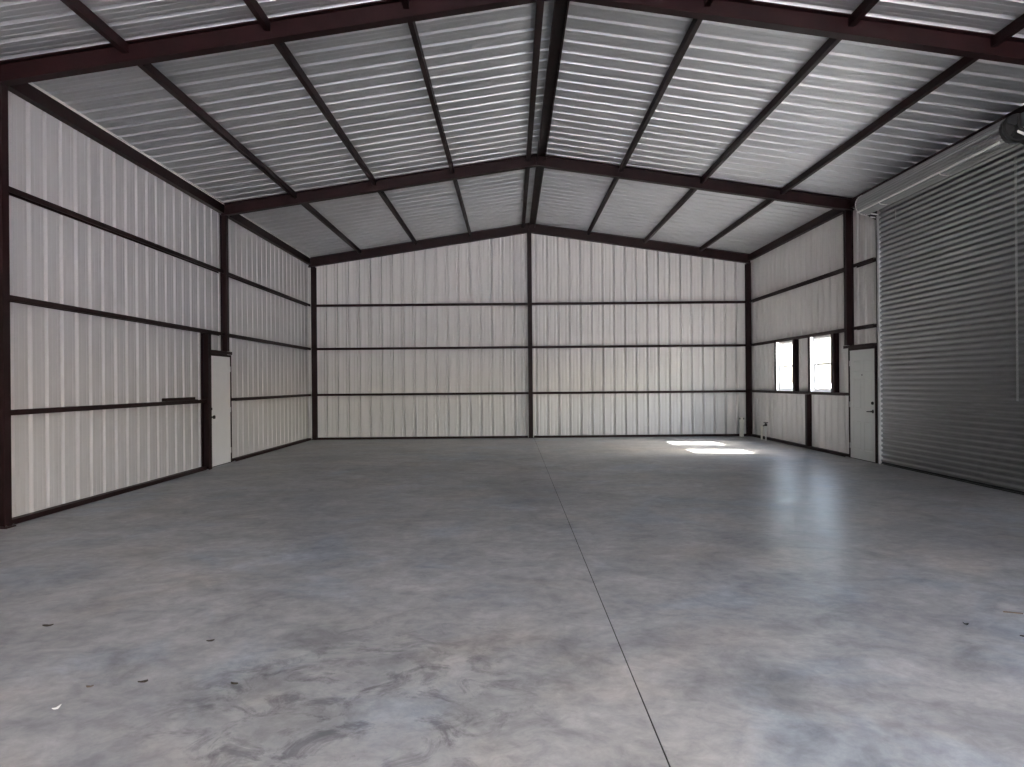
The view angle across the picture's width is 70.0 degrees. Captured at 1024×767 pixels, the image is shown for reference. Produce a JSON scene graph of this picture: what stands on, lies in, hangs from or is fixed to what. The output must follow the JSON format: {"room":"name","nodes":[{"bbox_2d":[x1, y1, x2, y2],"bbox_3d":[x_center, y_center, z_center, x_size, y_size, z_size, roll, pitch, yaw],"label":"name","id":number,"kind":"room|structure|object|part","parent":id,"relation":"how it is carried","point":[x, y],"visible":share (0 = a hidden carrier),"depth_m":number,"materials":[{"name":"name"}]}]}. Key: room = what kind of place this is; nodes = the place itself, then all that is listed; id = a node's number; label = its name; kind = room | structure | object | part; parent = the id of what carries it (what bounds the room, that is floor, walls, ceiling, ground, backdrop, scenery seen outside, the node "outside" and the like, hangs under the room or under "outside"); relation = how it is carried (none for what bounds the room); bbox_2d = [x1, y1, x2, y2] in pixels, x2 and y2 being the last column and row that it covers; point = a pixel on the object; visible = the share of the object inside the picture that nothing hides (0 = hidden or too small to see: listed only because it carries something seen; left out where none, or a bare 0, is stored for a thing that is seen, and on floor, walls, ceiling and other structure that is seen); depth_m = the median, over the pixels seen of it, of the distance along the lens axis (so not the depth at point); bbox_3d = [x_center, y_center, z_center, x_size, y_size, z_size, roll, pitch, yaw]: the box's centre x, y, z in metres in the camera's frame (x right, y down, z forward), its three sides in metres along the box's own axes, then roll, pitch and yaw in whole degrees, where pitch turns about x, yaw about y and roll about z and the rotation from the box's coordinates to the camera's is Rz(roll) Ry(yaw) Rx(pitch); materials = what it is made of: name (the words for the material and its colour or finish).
{"room":"empty warehouse","nodes":[
{"label":"empty warehouse","id":0,"kind":"room"},
{"bbox_2d":[8,91,308,517],"bbox_3d":[-5.599,-0.935,1.823,0.035,4.977,36.576,-1,0,0],"label":"wall","id":1,"kind":"structure","parent":0,"point":[59,358],"depth_m":10.49,"materials":[{"name":"white metal"}]},
{"bbox_2d":[11,400,206,414],"bbox_3d":[-5.524,0.319,10.526,0.101,0.058,5.176,-1,0,0],"label":"beam","id":2,"kind":"structure","parent":1,"relation":"attached to","point":[148,404],"depth_m":9.65,"materials":[{"name":"red metal"}]},
{"bbox_2d":[162,397,197,401],"bbox_3d":[-5.538,0.262,12.218,0.055,0.052,1.219,-1,0,0],"label":"bar","id":3,"kind":"object","parent":2,"relation":"on","point":[183,398],"visible":1,"depth_m":12.15,"materials":[{"name":"red metal"}]},
{"bbox_2d":[12,467,206,524],"bbox_3d":[-5.518,1.520,10.542,0.091,0.058,5.145,-1,0,0],"label":"baseboard","id":4,"kind":"structure","parent":1,"relation":"attached to","point":[22,518],"depth_m":9.66,"materials":[{"name":"red metal"}]},
{"bbox_2d":[9,186,223,272],"bbox_3d":[-5.546,-2.127,10.937,0.101,0.061,5.998,-1,0,0],"label":"beam","id":5,"kind":"structure","parent":1,"relation":"attached to","point":[16,193],"depth_m":9.83,"materials":[{"name":"red metal"}]},
{"bbox_2d":[10,295,223,335],"bbox_3d":[-5.535,-0.938,10.937,0.101,0.061,5.998,-1,0,0],"label":"beam","id":6,"kind":"structure","parent":1,"relation":"attached to","point":[15,299],"depth_m":9.79,"materials":[{"name":"red metal"}]},
{"bbox_2d":[28,83,309,257],"bbox_3d":[-5.513,-3.434,13.954,0.021,0.027,12.009,-1,0,0],"label":"trim","id":7,"kind":"structure","parent":1,"relation":"attached to","point":[32,84],"depth_m":10.69,"materials":[{"name":"brown metal"}]},
{"bbox_2d":[211,353,231,466],"bbox_3d":[-5.524,0.496,13.848,0.149,2.103,1.128,-1,0,0],"label":"door","id":8,"kind":"structure","parent":1,"relation":"in","point":[221,383],"depth_m":13.94,"materials":[{"name":"white metal"}]},
{"bbox_2d":[211,350,231,354],"bbox_3d":[-5.530,-0.587,13.764,0.110,0.058,1.082,-1,0,0],"label":"door frame","id":9,"kind":"structure","parent":1,"relation":"attached to","point":[212,351],"depth_m":13.78,"materials":[{"name":"red metal"}]},
{"bbox_2d":[220,215,228,350],"bbox_3d":[-5.510,-1.916,14.015,0.122,2.598,0.104,-1,0,0],"label":"steel column","id":10,"kind":"structure","parent":9,"relation":"on","point":[224,250],"depth_m":14.01,"materials":[{"name":"brown metal"}]},
{"bbox_2d":[220,154,536,215],"bbox_3d":[-2.552,-3.798,14.017,6.059,1.130,0.128,-1,0,0],"label":"rafter","id":11,"kind":"object","parent":10,"relation":"on","point":[514,163],"visible":0.86,"depth_m":14.01,"materials":[{"name":"brown metal"}]},
{"bbox_2d":[8,83,223,212],"bbox_3d":[-5.558,-3.338,10.979,0.094,0.161,6.047,-1,0,0],"label":"strut","id":12,"kind":"object","parent":11,"relation":"attached to","point":[27,92],"visible":0.87,"depth_m":9.93,"materials":[{"name":"red metal"}]},
{"bbox_2d":[138,64,296,198],"bbox_3d":[-4.151,-3.597,10.937,0.061,0.107,6.145,-1,0,0],"label":"roof purlin","id":13,"kind":"structure","parent":11,"relation":"attached to","point":[154,73],"depth_m":10.02,"materials":[{"name":"red metal"}]},
{"bbox_2d":[301,203,360,253],"bbox_3d":[-4.156,-3.600,17.021,0.061,0.107,5.998,-1,0,0],"label":"roof purlin","id":14,"kind":"structure","parent":11,"relation":"attached to","point":[308,206],"depth_m":16.62,"materials":[{"name":"red metal"}]},
{"bbox_2d":[522,168,529,227],"bbox_3d":[0.310,-4.315,17.025,0.082,0.107,5.998,-1,0,0],"label":"ridge purlin","id":15,"kind":"object","parent":11,"relation":"attached to","point":[527,171],"visible":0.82,"depth_m":16.57,"materials":[{"name":"red metal"}]},
{"bbox_2d":[526,1,543,160],"bbox_3d":[0.316,-4.313,10.941,0.082,0.107,6.145,-1,0,0],"label":"ridge purlin","id":16,"kind":"object","parent":11,"relation":"attached to","point":[539,5],"visible":1,"depth_m":9.98,"materials":[{"name":"red metal"}]},
{"bbox_2d":[229,273,309,306],"bbox_3d":[-5.551,-2.129,17.026,0.101,0.061,5.864,-1,0,0],"label":"beam","id":17,"kind":"structure","parent":1,"relation":"attached to","point":[235,277],"depth_m":16.45,"materials":[{"name":"red metal"}]},
{"bbox_2d":[229,334,310,349],"bbox_3d":[-5.541,-0.941,17.027,0.101,0.061,5.864,-1,0,0],"label":"beam","id":18,"kind":"structure","parent":1,"relation":"attached to","point":[230,335],"depth_m":16.39,"materials":[{"name":"red metal"}]},
{"bbox_2d":[232,438,310,461],"bbox_3d":[-5.524,1.518,17.224,0.091,0.058,5.471,-1,0,0],"label":"baseboard","id":19,"kind":"structure","parent":1,"relation":"attached to","point":[306,439],"depth_m":16.49,"materials":[{"name":"red metal"}]},
{"bbox_2d":[232,394,310,400],"bbox_3d":[-5.530,0.317,17.224,0.101,0.058,5.471,-1,0,0],"label":"beam","id":20,"kind":"structure","parent":1,"relation":"attached to","point":[298,395],"depth_m":16.45,"materials":[{"name":"red metal"}]},
{"bbox_2d":[0,436,1023,766],"bbox_3d":[0.537,1.567,1.799,12.375,0.137,36.820,-1,0,0],"label":"floor","id":21,"kind":"structure","parent":0,"point":[367,602],"depth_m":4.79,"materials":[{"name":"concrete"}]},
{"bbox_2d":[0,82,15,528],"bbox_3d":[-5.480,-0.832,7.859,0.152,4.762,0.152,-1,0,0],"label":"steel column","id":22,"kind":"structure","parent":21,"relation":"on","point":[5,360],"depth_m":7.85,"materials":[{"name":"brown metal"}]},
{"bbox_3d":[-5.459,1.543,7.859,0.152,0.014,0.152,-1,0,0],"label":"plate","id":23,"kind":"part","parent":22,"relation":"part of","materials":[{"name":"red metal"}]},
{"bbox_2d":[0,0,547,85],"bbox_3d":[-2.546,-3.796,7.860,6.059,1.130,0.128,-1,0,0],"label":"rafter","id":24,"kind":"object","parent":22,"relation":"on","point":[381,13],"visible":1,"depth_m":7.85,"materials":[{"name":"brown metal"}]},
{"bbox_2d":[60,0,128,53],"bbox_3d":[-4.145,-3.595,4.838,0.061,0.107,6.029,-1,0,0],"label":"roof purlin","id":25,"kind":"structure","parent":24,"relation":"attached to","point":[76,6],"depth_m":7.28,"materials":[{"name":"red metal"}]},
{"bbox_2d":[243,0,269,30],"bbox_3d":[-2.623,-3.837,4.839,0.061,0.107,6.029,-1,0,0],"label":"roof purlin","id":26,"kind":"structure","parent":24,"relation":"attached to","point":[255,8],"depth_m":7.54,"materials":[{"name":"red metal"}]},
{"bbox_2d":[401,0,408,8],"bbox_3d":[-1.132,-4.074,4.841,0.061,0.107,6.029,-1,0,0],"label":"roof purlin","id":27,"kind":"structure","parent":24,"relation":"attached to","point":[405,3],"depth_m":7.76,"materials":[{"name":"red metal"}]},
{"bbox_2d":[200,333,211,469],"bbox_3d":[-5.505,0.320,13.162,0.143,2.457,0.122,-1,0,0],"label":"post","id":28,"kind":"object","parent":21,"relation":"on","point":[205,338],"visible":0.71,"depth_m":13.19,"materials":[{"name":"red metal"}]},
{"bbox_2d":[311,267,317,439],"bbox_3d":[-5.420,-0.824,20.031,0.158,4.736,0.149,-1,0,0],"label":"wall post","id":29,"kind":"object","parent":21,"relation":"on","point":[313,269],"visible":1,"depth_m":19.97,"materials":[{"name":"red metal"}]},
{"bbox_2d":[527,232,533,437],"bbox_3d":[0.494,-1.320,20.013,0.152,5.624,0.195,-1,0,0],"label":"wall post","id":30,"kind":"object","parent":21,"relation":"on","point":[529,251],"visible":1,"depth_m":19.93,"materials":[{"name":"red metal"}]},
{"bbox_2d":[308,223,528,267],"bbox_3d":[-2.557,-3.785,20.031,6.059,1.160,0.128,-1,0,0],"label":"rafter","id":31,"kind":"object","parent":30,"relation":"on","point":[512,230],"visible":0.85,"depth_m":20.03,"materials":[{"name":"brown metal"}]},
{"bbox_2d":[228,214,309,263],"bbox_3d":[-5.564,-3.341,17.062,0.094,0.161,5.901,-1,0,0],"label":"strut","id":32,"kind":"object","parent":31,"relation":"attached to","point":[240,220],"visible":0.76,"depth_m":16.56,"materials":[{"name":"red metal"}]},
{"bbox_2d":[529,224,749,262],"bbox_3d":[3.502,-3.839,20.036,6.059,1.160,0.128,-1,0,0],"label":"rafter","id":33,"kind":"object","parent":30,"relation":"on","point":[541,229],"visible":0.83,"depth_m":20.03,"materials":[{"name":"brown metal"}]},
{"bbox_2d":[529,167,543,226],"bbox_3d":[0.556,-4.320,17.025,0.158,0.101,5.998,-1,0,0],"label":"ridge purlin","id":34,"kind":"object","parent":33,"relation":"attached to","point":[539,172],"visible":0.95,"depth_m":16.72,"materials":[{"name":"red metal"}]},
{"bbox_2d":[748,209,843,260],"bbox_3d":[6.521,-3.448,17.073,0.094,0.161,5.901,-1,0,0],"label":"strut","id":35,"kind":"object","parent":33,"relation":"attached to","point":[833,213],"visible":0.84,"depth_m":16.63,"materials":[{"name":"red metal"}]},
{"bbox_2d":[534,439,670,766],"bbox_3d":[0.618,1.511,1.769,0.006,0.022,36.454,-1,0,0],"label":"joint","id":36,"kind":"object","parent":21,"relation":"in","point":[534,439],"depth_m":4.02,"materials":[{"name":"grey concrete"}]},
{"bbox_2d":[739,417,743,436],"bbox_3d":[6.232,1.176,19.849,0.137,0.530,0.137,-1,0,0],"label":"drain pipe","id":37,"kind":"object","parent":21,"relation":"on","point":[741,420],"visible":1,"depth_m":19.81,"materials":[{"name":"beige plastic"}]},
{"bbox_2d":[745,263,751,435],"bbox_3d":[6.488,-0.924,20.041,0.165,4.725,0.149,-1,0,0],"label":"wall post","id":38,"kind":"object","parent":21,"relation":"on","point":[748,336],"visible":0.9,"depth_m":19.99,"materials":[{"name":"red metal"}]},
{"bbox_2d":[763,422,767,440],"bbox_3d":[6.404,1.211,18.477,0.141,0.457,0.115,-1,0,0],"label":"pipe","id":39,"kind":"object","parent":21,"relation":"on","point":[765,424],"visible":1,"depth_m":18.46,"materials":[{"name":"metal"}]},
{"bbox_2d":[1003,611,1022,613],"bbox_3d":[3.215,1.469,4.691,0.108,0.008,0.013,0,0,24],"label":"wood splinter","id":40,"kind":"object","parent":21,"relation":"on","point":[1003,611],"visible":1,"depth_m":4.69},
{"bbox_2d":[0,0,1023,256],"bbox_3d":[0.487,-3.949,1.828,12.436,0.978,36.759,-1,0,0],"label":"ceiling","id":41,"kind":"structure","parent":0,"point":[614,62],"depth_m":10.35,"materials":[{"name":"silver metal"}]},
{"bbox_2d":[274,42,375,185],"bbox_3d":[-2.629,-3.839,10.938,0.061,0.107,6.145,-1,0,0],"label":"roof purlin","id":42,"kind":"structure","parent":41,"relation":"attached to","point":[282,48],"depth_m":9.99,"materials":[{"name":"red metal"}]},
{"bbox_2d":[378,191,416,244],"bbox_3d":[-2.634,-3.842,17.022,0.061,0.107,5.998,-1,0,0],"label":"roof purlin","id":43,"kind":"structure","parent":41,"relation":"attached to","point":[384,197],"depth_m":16.65,"materials":[{"name":"red metal"}]},
{"bbox_2d":[408,22,453,173],"bbox_3d":[-1.137,-4.077,10.940,0.061,0.107,6.145,-1,0,0],"label":"purlin","id":44,"kind":"structure","parent":41,"relation":"attached to","point":[412,25],"depth_m":10.00,"materials":[{"name":"red metal"}]},
{"bbox_2d":[453,180,470,235],"bbox_3d":[-1.143,-4.079,17.023,0.061,0.107,5.998,-1,0,0],"label":"roof purlin","id":45,"kind":"structure","parent":41,"relation":"attached to","point":[456,185],"depth_m":16.63,"materials":[{"name":"red metal"}]},
{"bbox_2d":[587,178,618,234],"bbox_3d":[2.088,-4.108,17.026,0.061,0.107,5.998,-1,0,0],"label":"roof purlin","id":46,"kind":"structure","parent":41,"relation":"attached to","point":[615,180],"depth_m":16.56,"materials":[{"name":"red metal"}]},
{"bbox_2d":[619,19,702,171],"bbox_3d":[2.093,-4.106,10.943,0.061,0.107,6.145,-1,0,0],"label":"purlin","id":47,"kind":"structure","parent":41,"relation":"attached to","point":[695,23],"depth_m":10.02,"materials":[{"name":"red metal"}]},
{"bbox_2d":[644,189,696,242],"bbox_3d":[3.638,-3.889,17.028,0.061,0.107,5.998,-1,0,0],"label":"roof purlin","id":48,"kind":"structure","parent":41,"relation":"attached to","point":[690,192],"depth_m":16.64,"materials":[{"name":"red metal"}]},
{"bbox_2d":[537,155,854,209],"bbox_3d":[3.507,-3.852,14.023,6.059,1.130,0.128,-1,0,0],"label":"rafter","id":49,"kind":"object","parent":41,"relation":"attached to","point":[551,162],"visible":0.9,"depth_m":14.02,"materials":[{"name":"brown metal"}]},
{"bbox_2d":[537,0,569,160],"bbox_3d":[0.561,-4.318,10.941,0.158,0.101,6.145,-1,0,0],"label":"ridge purlin","id":50,"kind":"object","parent":49,"relation":"attached to","point":[560,11],"visible":1,"depth_m":10.06,"materials":[{"name":"red metal"}]},
{"bbox_2d":[850,105,1023,207],"bbox_3d":[6.527,-3.446,10.990,0.094,0.161,6.047,-1,0,0],"label":"strut","id":51,"kind":"object","parent":49,"relation":"attached to","point":[1020,110],"visible":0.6,"depth_m":11.01,"materials":[{"name":"red metal"}]},
{"bbox_2d":[699,200,773,250],"bbox_3d":[5.170,-3.674,17.029,0.061,0.107,5.998,-1,0,0],"label":"roof purlin","id":52,"kind":"structure","parent":41,"relation":"attached to","point":[765,203],"depth_m":16.66,"materials":[{"name":"red metal"}]},
{"bbox_2d":[700,38,840,183],"bbox_3d":[3.644,-3.887,10.944,0.061,0.107,6.145,-1,0,0],"label":"roof purlin","id":53,"kind":"structure","parent":41,"relation":"attached to","point":[824,50],"depth_m":10.02,"materials":[{"name":"red metal"}]},
{"bbox_2d":[565,0,1023,64],"bbox_3d":[3.513,-3.850,7.865,6.059,1.130,0.128,-1,0,0],"label":"rafter","id":54,"kind":"object","parent":41,"relation":"attached to","point":[751,13],"visible":1,"depth_m":7.86,"materials":[{"name":"brown metal"}]},
{"bbox_2d":[704,0,712,6],"bbox_3d":[2.099,-4.103,4.844,0.061,0.107,6.029,-1,0,0],"label":"roof purlin","id":55,"kind":"structure","parent":54,"relation":"attached to","point":[707,3],"depth_m":7.80,"materials":[{"name":"red metal"}]},
{"bbox_2d":[848,0,879,26],"bbox_3d":[3.649,-3.885,4.845,0.061,0.107,6.029,-1,0,0],"label":"roof purlin","id":56,"kind":"structure","parent":54,"relation":"attached to","point":[865,6],"depth_m":7.61,"materials":[{"name":"red metal"}]},
{"bbox_2d":[991,14,1023,46],"bbox_3d":[5.181,-3.669,4.846,0.061,0.107,6.029,-1,0,0],"label":"roof purlin","id":57,"kind":"structure","parent":54,"relation":"attached to","point":[1014,27],"depth_m":7.59,"materials":[{"name":"red metal"}]},
{"bbox_2d":[780,57,978,194],"bbox_3d":[5.176,-3.671,10.946,0.061,0.107,6.145,-1,0,0],"label":"roof purlin","id":58,"kind":"structure","parent":41,"relation":"attached to","point":[963,63],"depth_m":10.02,"materials":[{"name":"red metal"}]},
{"bbox_2d":[308,233,750,439],"bbox_3d":[0.493,-1.452,20.162,12.192,5.887,0.091,-1,0,0],"label":"wall","id":59,"kind":"structure","parent":0,"point":[494,270],"depth_m":20.12,"materials":[{"name":"white metal"}]},
{"bbox_2d":[316,303,527,306],"bbox_3d":[-2.515,-2.157,20.059,5.883,0.061,0.101,-1,0,0],"label":"beam","id":60,"kind":"structure","parent":59,"relation":"attached to","point":[428,304],"depth_m":20.01,"materials":[{"name":"red metal"}]},
{"bbox_2d":[316,346,527,349],"bbox_3d":[-2.505,-0.969,20.059,5.883,0.061,0.101,-1,0,0],"label":"beam","id":61,"kind":"structure","parent":59,"relation":"attached to","point":[476,347],"depth_m":20.01,"materials":[{"name":"red metal"}]},
{"bbox_2d":[316,392,527,395],"bbox_3d":[-2.494,0.290,20.060,5.883,0.061,0.101,-1,0,0],"label":"beam","id":62,"kind":"structure","parent":59,"relation":"attached to","point":[470,393],"depth_m":20.01,"materials":[{"name":"red metal"}]},
{"bbox_2d":[317,436,527,439],"bbox_3d":[-2.486,1.489,20.065,5.846,0.058,0.091,-1,0,0],"label":"baseboard","id":63,"kind":"structure","parent":59,"relation":"attached to","point":[431,437],"depth_m":20.02,"materials":[{"name":"red metal"}]},
{"bbox_2d":[532,301,745,304],"bbox_3d":[3.489,-2.211,20.064,5.883,0.061,0.101,-1,0,0],"label":"beam","id":64,"kind":"structure","parent":59,"relation":"attached to","point":[655,302],"depth_m":20.02,"materials":[{"name":"red metal"}]},
{"bbox_2d":[532,344,746,347],"bbox_3d":[3.499,-1.022,20.065,5.883,0.061,0.101,-1,0,0],"label":"beam","id":65,"kind":"structure","parent":59,"relation":"attached to","point":[702,345],"depth_m":20.02,"materials":[{"name":"red metal"}]},
{"bbox_2d":[533,390,746,393],"bbox_3d":[3.511,0.237,20.065,5.883,0.061,0.101,-1,0,0],"label":"beam","id":66,"kind":"structure","parent":59,"relation":"attached to","point":[695,391],"depth_m":20.02,"materials":[{"name":"red metal"}]},
{"bbox_2d":[534,434,746,437],"bbox_3d":[3.517,1.436,20.070,5.831,0.058,0.091,-1,0,0],"label":"baseboard","id":67,"kind":"structure","parent":59,"relation":"attached to","point":[654,435],"depth_m":20.03,"materials":[{"name":"red metal"}]},
{"bbox_2d":[751,208,879,453],"bbox_3d":[6.655,-1.044,1.834,0.091,4.977,36.576,-1,0,0],"label":"wall","id":68,"kind":"structure","parent":0,"point":[818,306],"depth_m":16.26,"materials":[{"name":"white metal"}]},
{"bbox_2d":[776,340,792,390],"bbox_3d":[6.568,-0.416,17.456,0.140,1.198,1.036,-1,0,0],"label":"window","id":69,"kind":"structure","parent":68,"relation":"in","point":[779,365],"depth_m":17.93,"materials":[{"name":"white plastic"}]},
{"bbox_3d":[6.591,-0.147,17.456,0.018,0.568,0.957,-1,0,0],"label":"sash","id":70,"kind":"part","parent":69,"relation":"part of","materials":[{"name":"white glass"}]},
{"bbox_3d":[6.608,-0.685,17.456,0.018,0.581,0.957,-1,0,0],"label":"sash","id":71,"kind":"part","parent":69,"relation":"part of","materials":[{"name":"white glass"}]},
{"bbox_2d":[749,268,843,302],"bbox_3d":[6.530,-2.237,17.037,0.101,0.061,5.864,-1,0,0],"label":"beam","id":72,"kind":"structure","parent":68,"relation":"attached to","point":[841,270],"depth_m":16.46,"materials":[{"name":"red metal"}]},
{"bbox_2d":[749,329,843,345],"bbox_3d":[6.541,-1.048,17.038,0.101,0.061,5.864,-1,0,0],"label":"beam","id":73,"kind":"structure","parent":68,"relation":"attached to","point":[838,330],"depth_m":16.48,"materials":[{"name":"red metal"}]},
{"bbox_2d":[750,390,847,395],"bbox_3d":[6.552,0.209,17.143,0.101,0.058,5.654,-1,0,0],"label":"beam","id":74,"kind":"structure","parent":68,"relation":"attached to","point":[758,391],"depth_m":16.46,"materials":[{"name":"red metal"}]},
{"bbox_2d":[774,342,776,390],"bbox_3d":[6.546,-0.419,18.042,0.101,1.198,0.107,-1,0,0],"label":"post","id":75,"kind":"object","parent":74,"relation":"on","point":[774,342],"visible":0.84,"depth_m":18.03,"materials":[{"name":"red metal"}]},
{"bbox_2d":[792,339,798,390],"bbox_3d":[6.547,-0.419,16.869,0.101,1.198,0.107,-1,0,0],"label":"post","id":76,"kind":"object","parent":74,"relation":"on","point":[795,343],"visible":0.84,"depth_m":16.88,"materials":[{"name":"red metal"}]},
{"bbox_2d":[808,337,810,391],"bbox_3d":[6.548,-0.418,16.000,0.101,1.198,0.107,-1,0,0],"label":"post","id":77,"kind":"object","parent":74,"relation":"on","point":[808,337],"visible":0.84,"depth_m":15.98,"materials":[{"name":"red metal"}]},
{"bbox_2d":[831,333,838,392],"bbox_3d":[6.544,-0.418,14.811,0.110,1.198,0.137,-1,0,0],"label":"post","id":78,"kind":"object","parent":74,"relation":"on","point":[834,337],"visible":0.97,"depth_m":14.81,"materials":[{"name":"red metal"}]},
{"bbox_2d":[751,434,848,456],"bbox_3d":[6.567,1.410,17.144,0.091,0.058,5.654,-1,0,0],"label":"baseboard","id":79,"kind":"structure","parent":68,"relation":"attached to","point":[752,435],"depth_m":16.30,"materials":[{"name":"red metal"}]},
{"bbox_2d":[805,394,811,445],"bbox_3d":[6.557,0.811,16.168,0.104,1.140,0.107,-1,0,0],"label":"post","id":80,"kind":"object","parent":79,"relation":"on","point":[808,397],"visible":0.95,"depth_m":16.11,"materials":[{"name":"red metal"}]},
{"bbox_2d":[810,334,830,391],"bbox_3d":[6.569,-0.415,15.413,0.140,1.198,1.036,-1,0,0],"label":"window","id":81,"kind":"structure","parent":68,"relation":"in","point":[813,340],"depth_m":15.89,"materials":[{"name":"white plastic"}]},
{"bbox_3d":[6.610,-0.684,15.413,0.018,0.581,0.957,-1,0,0],"label":"sash","id":82,"kind":"part","parent":81,"relation":"part of","materials":[{"name":"white glass"}]},
{"bbox_3d":[6.593,-0.146,15.414,0.018,0.568,0.957,-1,0,0],"label":"sash","id":83,"kind":"part","parent":81,"relation":"part of","materials":[{"name":"white glass"}]},
{"bbox_2d":[843,343,876,348],"bbox_3d":[6.542,-0.707,13.729,0.110,0.052,1.174,-1,0,0],"label":"door frame","id":84,"kind":"structure","parent":68,"relation":"attached to","point":[866,344],"depth_m":13.61,"materials":[{"name":"red metal"}]},
{"bbox_2d":[843,210,853,345],"bbox_3d":[6.459,-2.027,14.026,0.140,2.589,0.110,-1,0,0],"label":"steel column","id":85,"kind":"structure","parent":84,"relation":"on","point":[847,214],"depth_m":14.02,"materials":[{"name":"brown metal"}]},
{"bbox_2d":[848,346,877,462],"bbox_3d":[6.570,0.381,13.707,0.120,2.118,1.067,-1,0,0],"label":"door","id":86,"kind":"structure","parent":68,"relation":"in","point":[862,361],"depth_m":13.67,"materials":[{"name":"white metal"}]},
{"bbox_2d":[852,257,875,267],"bbox_3d":[6.534,-2.235,13.544,0.101,0.061,0.805,-1,0,0],"label":"beam","id":87,"kind":"structure","parent":68,"relation":"attached to","point":[871,260],"depth_m":13.48,"materials":[{"name":"red metal"}]},
{"bbox_2d":[852,324,875,329],"bbox_3d":[6.544,-1.047,13.545,0.101,0.061,0.805,-1,0,0],"label":"beam","id":88,"kind":"structure","parent":68,"relation":"attached to","point":[868,326],"depth_m":13.50,"materials":[{"name":"red metal"}]},
{"bbox_2d":[855,112,1023,494],"bbox_3d":[6.399,-0.979,11.096,0.455,4.843,4.400,-1,0,0],"label":"roller door","id":89,"kind":"structure","parent":68,"relation":"in","point":[950,227],"depth_m":10.77,"materials":[{"name":"metal"}]},
{"bbox_3d":[6.530,-1.354,9.461,0.015,3.169,0.030,-1,0,-24],"label":"hand chain","id":90,"kind":"part","parent":89,"relation":"part of","materials":[{"name":"metal"}]},
{"label":"outside","id":91,"kind":"structure","parent":0,"visible":0},
{"bbox_2d":[783,383,830,388],"bbox_3d":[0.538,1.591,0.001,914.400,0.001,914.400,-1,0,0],"label":"ground","id":92,"kind":"structure","parent":91,"point":[785,385],"depth_m":231.35,"materials":[{"name":"white"}]}
]}

